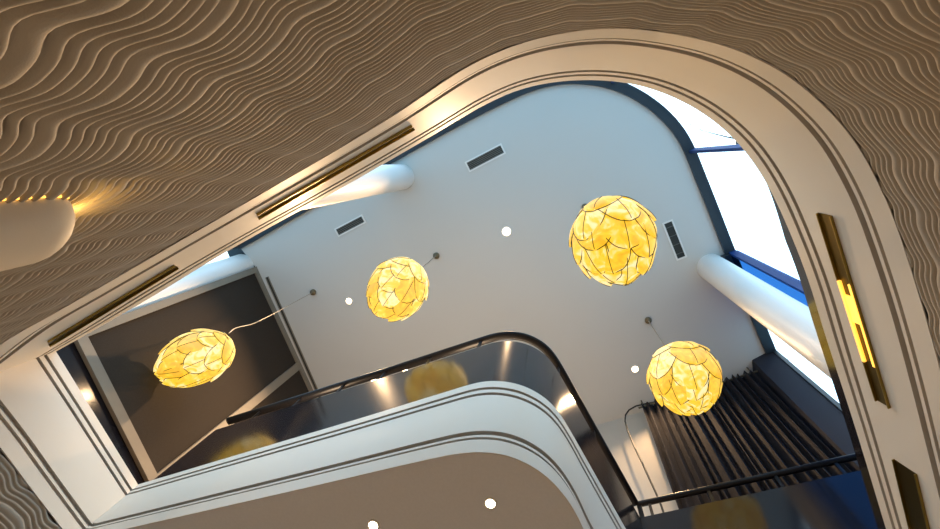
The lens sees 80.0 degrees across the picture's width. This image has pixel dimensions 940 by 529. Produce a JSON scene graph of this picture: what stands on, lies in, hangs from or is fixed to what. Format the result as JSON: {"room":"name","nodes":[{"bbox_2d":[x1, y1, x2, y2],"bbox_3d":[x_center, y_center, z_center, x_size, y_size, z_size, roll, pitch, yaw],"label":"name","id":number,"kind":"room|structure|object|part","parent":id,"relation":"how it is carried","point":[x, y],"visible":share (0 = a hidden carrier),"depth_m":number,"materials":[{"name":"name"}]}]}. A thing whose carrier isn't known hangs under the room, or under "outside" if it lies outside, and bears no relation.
{"room":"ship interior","nodes":[
{"label":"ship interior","id":0,"kind":"room"},
{"bbox_2d":[0,450,60,528],"bbox_3d":[-2.365,3.049,1.786,0.049,4.094,4.567,-34,-86,13],"label":"wall","id":1,"kind":"structure","parent":0,"point":[20,508],"depth_m":3.60,"materials":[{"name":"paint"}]},
{"bbox_2d":[56,342,144,483],"bbox_3d":[-2.857,2.333,6.784,0.120,4.140,4.126,-21,-83,12],"label":"wall","id":2,"kind":"structure","parent":0,"point":[70,356],"depth_m":5.28,"materials":[{"name":"black paint"}]},
{"bbox_2d":[74,266,302,481],"bbox_3d":[-3.179,1.122,6.975,0.053,3.340,1.701,-21,-83,12],"label":"wall panel","id":3,"kind":"object","parent":2,"relation":"attached to","point":[158,424],"visible":0.77,"depth_m":6.35,"materials":[{"name":"brown fabric"}]},
{"bbox_3d":[-3.427,1.363,5.402,0.048,0.120,1.591,-21,-83,12],"label":"frame rail","id":4,"kind":"part","parent":3,"relation":"part of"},
{"bbox_3d":[-3.480,0.376,6.898,0.048,3.135,0.085,-21,-83,12],"label":"frame post","id":5,"kind":"part","parent":3,"relation":"part of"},
{"bbox_3d":[-2.877,1.852,7.067,0.048,3.340,0.110,-21,-83,12],"label":"frame post","id":6,"kind":"part","parent":3,"relation":"part of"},
{"bbox_3d":[-2.966,0.775,8.552,0.048,0.085,1.591,-21,-83,12],"label":"frame rail","id":7,"kind":"part","parent":3,"relation":"part of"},
{"bbox_2d":[235,367,315,423],"bbox_3d":[-2.423,2.962,7.208,0.053,3.340,2.305,-21,-83,12],"label":"wall panel","id":8,"kind":"object","parent":2,"relation":"attached to","point":[298,383],"visible":0.17,"depth_m":8.24,"materials":[{"name":"brown fabric"}]},
{"bbox_3d":[-2.189,2.666,8.791,0.048,0.085,2.305,-21,-83,12],"label":"frame rail","id":9,"kind":"part","parent":8,"relation":"part of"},
{"bbox_2d":[0,0,939,361],"bbox_3d":[-0.170,2.080,1.284,7.072,4.094,5.840,2,-79,8],"label":"wall","id":10,"kind":"structure","parent":0,"point":[157,120],"depth_m":1.92,"materials":[{"name":"paint"}]},
{"bbox_2d":[0,195,74,270],"bbox_3d":[-1.357,-0.005,1.324,0.296,0.960,0.178,-26,-84,12],"label":"wall sconce","id":11,"kind":"object","parent":10,"relation":"attached to","point":[31,232],"visible":0.88,"depth_m":1.58,"materials":[{"name":"paint"}]},
{"bbox_2d":[47,265,178,346],"bbox_3d":[-2.488,0.282,3.863,1.284,0.164,0.055,-28,-85,12],"label":"light slot","id":12,"kind":"object","parent":10,"relation":"attached to","point":[173,268],"visible":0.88,"depth_m":3.88,"materials":[{"name":"gold metal"}]},
{"bbox_2d":[256,125,414,219],"bbox_3d":[-0.844,-0.549,3.377,1.178,0.122,0.048,-27,-84,12],"label":"light slot","id":13,"kind":"object","parent":10,"relation":"attached to","point":[317,182],"visible":0.79,"depth_m":3.36,"materials":[{"name":"gold metal"}]},
{"bbox_2d":[0,28,939,528],"bbox_3d":[-0.337,1.193,3.663,5.934,0.800,4.424,-20,-83,11],"label":"trim","id":14,"kind":"structure","parent":10,"relation":"attached to","point":[810,163],"depth_m":3.39,"materials":[{"name":"paint"}]},
{"bbox_2d":[767,185,885,528],"bbox_3d":[2.396,0.704,3.662,0.107,0.157,2.771,-21,-83,12],"label":"trim","id":15,"kind":"structure","parent":10,"relation":"attached to","point":[797,261],"depth_m":3.67,"materials":[{"name":"black paint"}]},
{"bbox_2d":[816,213,890,408],"bbox_3d":[2.188,0.259,3.177,0.069,0.149,1.200,-21,-83,11],"label":"light slot","id":16,"kind":"object","parent":10,"relation":"attached to","point":[826,222],"visible":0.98,"depth_m":3.18,"materials":[{"name":"gold metal"}]},
{"bbox_2d":[892,459,929,528],"bbox_3d":[2.622,1.402,3.306,0.064,0.196,0.496,-18,-83,11],"label":"light slot","id":17,"kind":"object","parent":10,"relation":"attached to","point":[907,480],"visible":0.94,"depth_m":3.31,"materials":[{"name":"gold metal"}]},
{"bbox_3d":[2.616,1.393,3.386,0.027,0.036,0.496,-18,-83,11],"label":"slot frame","id":18,"kind":"part","parent":17,"relation":"part of","materials":[{"name":"gold metal"}]},
{"bbox_3d":[2.615,1.411,3.221,0.027,0.025,0.474,-18,-83,11],"label":"slot frame","id":19,"kind":"part","parent":17,"relation":"part of","materials":[{"name":"gold metal"}]},
{"bbox_2d":[0,42,939,528],"bbox_3d":[0.167,1.622,3.256,7.935,0.001,6.216,2,-79,8],"label":"ceiling","id":20,"kind":"structure","parent":0,"point":[449,492],"depth_m":3.27,"materials":[{"name":"paint"}]},
{"bbox_2d":[367,519,379,528],"bbox_3d":[-0.578,1.560,3.349,0.076,0.008,0.076,2,-79,8],"label":"recessed light","id":21,"kind":"object","parent":20,"relation":"in","point":[372,524],"visible":1,"depth_m":3.35,"materials":[{"name":"white ceramic"}]},
{"bbox_2d":[484,497,496,509],"bbox_3d":[0.117,1.370,3.212,0.076,0.008,0.076,2,-79,8],"label":"recessed light","id":22,"kind":"object","parent":20,"relation":"in","point":[490,503],"visible":1,"depth_m":3.21,"materials":[{"name":"white ceramic"}]},
{"bbox_2d":[242,84,764,424],"bbox_3d":[0.286,0.685,8.102,7.603,0.001,6.317,2,-79,8],"label":"ceiling","id":23,"kind":"structure","parent":0,"point":[566,147],"depth_m":7.88,"materials":[{"name":"paint"}]},
{"bbox_2d":[153,289,315,387],"bbox_3d":[-2.808,0.816,7.116,0.738,2.848,0.598,2,-79,8],"label":"pendant lamp","id":24,"kind":"object","parent":23,"relation":"hanging from","point":[198,356],"visible":1,"depth_m":5.87,"materials":[{"name":"beige"}]},
{"bbox_3d":[-2.628,0.632,7.382,0.229,2.117,0.081,-27,-84,12],"label":"cord","id":25,"kind":"part","parent":24,"relation":"part of","materials":[{"name":"beige fabric"}]},
{"bbox_2d":[265,276,318,397],"bbox_3d":[-2.699,1.171,8.625,0.056,0.010,2.121,-20,-83,11],"label":"ceiling vent","id":26,"kind":"object","parent":23,"relation":"in","point":[274,294],"visible":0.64,"depth_m":8.61,"materials":[{"name":"grey metal"}]},
{"bbox_2d":[345,297,352,304],"bbox_3d":[-1.812,0.547,8.380,0.113,0.008,0.113,2,-79,8],"label":"recessed light","id":27,"kind":"object","parent":23,"relation":"in","point":[348,300],"visible":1,"depth_m":8.38,"materials":[{"name":"white plastic"}]},
{"bbox_2d":[334,214,366,236],"bbox_3d":[-1.746,-0.565,8.158,0.486,0.018,0.135,-26,-84,12],"label":"ceiling vent","id":28,"kind":"object","parent":23,"relation":"in","point":[358,221],"visible":1,"depth_m":8.15,"materials":[{"name":"grey metal"}]},
{"bbox_2d":[366,252,439,321],"bbox_3d":[-0.673,0.109,6.931,0.670,2.343,0.709,2,-79,8],"label":"pendant lamp","id":29,"kind":"object","parent":23,"relation":"hanging from","point":[398,287],"visible":1,"depth_m":5.89,"materials":[{"name":"beige"}]},
{"bbox_2d":[465,143,505,171],"bbox_3d":[0.209,-1.468,7.703,0.567,0.018,0.155,-26,-84,12],"label":"ceiling vent","id":30,"kind":"object","parent":23,"relation":"in","point":[498,150],"visible":1,"depth_m":7.70,"materials":[{"name":"grey metal"}]},
{"bbox_2d":[501,226,511,236],"bbox_3d":[0.511,-0.462,7.851,0.148,0.008,0.148,2,-79,8],"label":"recessed light","id":31,"kind":"object","parent":23,"relation":"in","point":[506,231],"visible":1,"depth_m":7.85,"materials":[{"name":"white ceramic"}]},
{"bbox_2d":[569,195,657,286],"bbox_3d":[1.278,-0.478,5.699,0.628,3.972,0.654,4,-79,8],"label":"pendant lamp","id":32,"kind":"object","parent":23,"relation":"hanging from","point":[613,239],"visible":1,"depth_m":3.85,"materials":[{"name":"yellow"}]},
{"bbox_2d":[631,365,638,372],"bbox_3d":[2.342,1.484,7.946,0.113,0.008,0.113,2,-79,8],"label":"recessed light","id":33,"kind":"object","parent":23,"relation":"in","point":[634,368],"visible":1,"depth_m":7.94,"materials":[{"name":"white ceramic"}]},
{"bbox_2d":[662,219,686,260],"bbox_3d":[2.757,-0.329,7.542,0.147,0.018,0.556,-22,-83,12],"label":"ceiling vent","id":34,"kind":"object","parent":23,"relation":"in","point":[670,229],"visible":1,"depth_m":7.54,"materials":[{"name":"grey metal"}]},
{"bbox_2d":[645,317,722,415],"bbox_3d":[2.282,0.953,6.512,0.727,2.624,0.742,2,-79,8],"label":"pendant lamp","id":35,"kind":"object","parent":23,"relation":"hanging from","point":[684,377],"visible":1,"depth_m":5.36,"materials":[{"name":"yellow"}]},
{"bbox_2d":[624,367,851,512],"bbox_3d":[2.741,2.100,5.905,1.885,4.090,0.174,-21,-83,12],"label":"curtain","id":36,"kind":"object","parent":23,"relation":"hanging from","point":[748,431],"visible":0.69,"depth_m":6.18,"materials":[{"name":"black fabric"}]},
{"bbox_3d":[2.193,2.224,6.689,0.482,2.557,0.022,-21,-83,12],"label":"draw rod","id":37,"kind":"part","parent":36,"relation":"part of","materials":[{"name":"grey metal"}]},
{"bbox_3d":[3.112,1.720,7.676,1.646,0.027,0.028,-21,-83,12],"label":"rod","id":38,"kind":"part","parent":36,"relation":"part of","materials":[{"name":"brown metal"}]},
{"bbox_2d":[227,248,786,358],"bbox_3d":[0.407,0.804,8.158,8.402,0.001,6.802,2,-79,8],"label":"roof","id":39,"kind":"structure","parent":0,"point":[237,251],"depth_m":8.56,"materials":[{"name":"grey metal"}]},
{"bbox_2d":[154,331,877,528],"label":"glass railing","id":40,"kind":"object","parent":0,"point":[832,400],"depth_m":4.74,"materials":[{"name":"clear glass"}]},
{"bbox_3d":[-1.962,1.528,4.910,1.350,1.040,0.028,-19,-83,11],"label":"panel","id":41,"kind":"part","parent":40,"relation":"part of","materials":[{"name":"clear glass"}]},
{"bbox_3d":[-0.655,1.077,4.634,1.470,1.040,0.031,-19,-83,11],"label":"panel","id":42,"kind":"part","parent":40,"relation":"part of","materials":[{"name":"clear glass"}]},
{"bbox_3d":[-0.363,1.237,5.371,4.171,0.051,1.503,9,-78,7],"label":"handrail","id":43,"kind":"part","parent":40,"relation":"part of","materials":[{"name":"black"}]},
{"bbox_3d":[0.380,0.873,4.444,0.720,1.040,0.174,17,-78,5],"label":"panel","id":44,"kind":"part","parent":40,"relation":"part of","materials":[{"name":"clear glass"}]},
{"bbox_3d":[0.440,1.490,4.672,5.985,1.275,1.505,9,-78,7],"label":"balustrade","id":45,"kind":"part","parent":40,"relation":"part of","materials":[{"name":"glass"}]},
{"bbox_3d":[1.074,1.721,4.501,0.030,1.040,1.553,-28,-85,12],"label":"panel","id":46,"kind":"part","parent":40,"relation":"part of","materials":[{"name":"clear glass"}]},
{"bbox_3d":[2.524,1.959,5.083,2.037,0.051,0.060,-18,-83,11],"label":"handrail","id":47,"kind":"part","parent":40,"relation":"part of","materials":[{"name":"black metal"}]},
{"bbox_3d":[2.422,2.096,4.374,2.037,1.040,0.028,-18,-83,11],"label":"panel","id":48,"kind":"part","parent":40,"relation":"part of","materials":[{"name":"clear glass"}]},
{"bbox_2d":[596,411,677,515],"bbox_3d":[0.817,3.071,6.383,6.186,4.140,0.120,-21,-83,12],"label":"wall","id":49,"kind":"structure","parent":0,"point":[614,433],"depth_m":6.98,"materials":[{"name":"white paint"}]},
{"bbox_2d":[721,250,807,305],"bbox_3d":[3.362,0.650,5.564,0.220,4.050,1.011,-24,-84,12],"label":"wall pier","id":50,"kind":"object","parent":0,"point":[789,285],"visible":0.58,"depth_m":6.14,"materials":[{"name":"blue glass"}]},
{"bbox_2d":[752,352,858,466],"bbox_3d":[3.754,1.654,5.689,0.326,4.140,0.120,-29,-85,12],"label":"wall","id":51,"kind":"structure","parent":0,"point":[818,408],"depth_m":6.24,"materials":[{"name":"grey paint"}]},
{"bbox_2d":[238,80,775,353],"bbox_3d":[0.558,-1.069,7.728,7.874,0.105,3.232,11,-78,6],"label":"trim","id":52,"kind":"structure","parent":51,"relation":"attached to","point":[626,89],"depth_m":7.36,"materials":[{"name":"grey metal"}]},
{"bbox_2d":[752,361,859,471],"bbox_3d":[3.654,1.803,5.732,0.100,4.140,0.264,-7,-81,10],"label":"wall","id":53,"kind":"structure","parent":0,"point":[760,374],"depth_m":6.17,"materials":[{"name":"black paint"}]},
{"label":"floor","id":54,"kind":"structure","parent":0,"visible":0},
{"bbox_2d":[122,254,253,314],"bbox_3d":[-3.757,0.395,6.533,0.400,4.100,0.400,2,-79,8],"label":"column","id":55,"kind":"structure","parent":54,"relation":"on","point":[208,273],"depth_m":7.38,"materials":[{"name":"white paint"}]},
{"bbox_2d":[302,164,413,209],"bbox_3d":[-1.255,-0.866,5.932,0.386,4.100,0.386,2,-79,8],"label":"column","id":56,"kind":"structure","parent":54,"relation":"on","point":[383,179],"depth_m":6.25,"materials":[{"name":"white paint"}]},
{"bbox_2d":[697,254,830,377],"bbox_3d":[2.956,0.406,5.553,0.394,4.100,0.394,2,-79,8],"label":"column","id":57,"kind":"structure","parent":54,"relation":"on","point":[789,319],"depth_m":5.22,"materials":[{"name":"white paint"}]},
{"label":"outside","id":58,"kind":"structure","parent":0,"visible":0},
{"bbox_2d":[690,124,737,143],"bbox_3d":[5.224,-1.565,3.917,3.818,14.090,0.678,-12,-81,10],"label":"tree","id":59,"kind":"object","parent":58,"point":[690,124],"visible":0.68,"depth_m":10.73,"materials":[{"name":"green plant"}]},
{"bbox_3d":[-0.271,0.025,3.870,7.762,0.055,3.698,2,-79,8],"label":"trim","id":60,"kind":"structure","parent":0,"visible":0},
{"bbox_2d":[689,144,743,152],"bbox_3d":[2.129,-1.589,5.296,1.402,3.990,0.169,42,-77,-1],"label":"window frame","id":61,"kind":"structure","parent":60,"relation":"on","point":[725,148],"depth_m":6.04,"materials":[{"name":"blue metal"}]}
]}

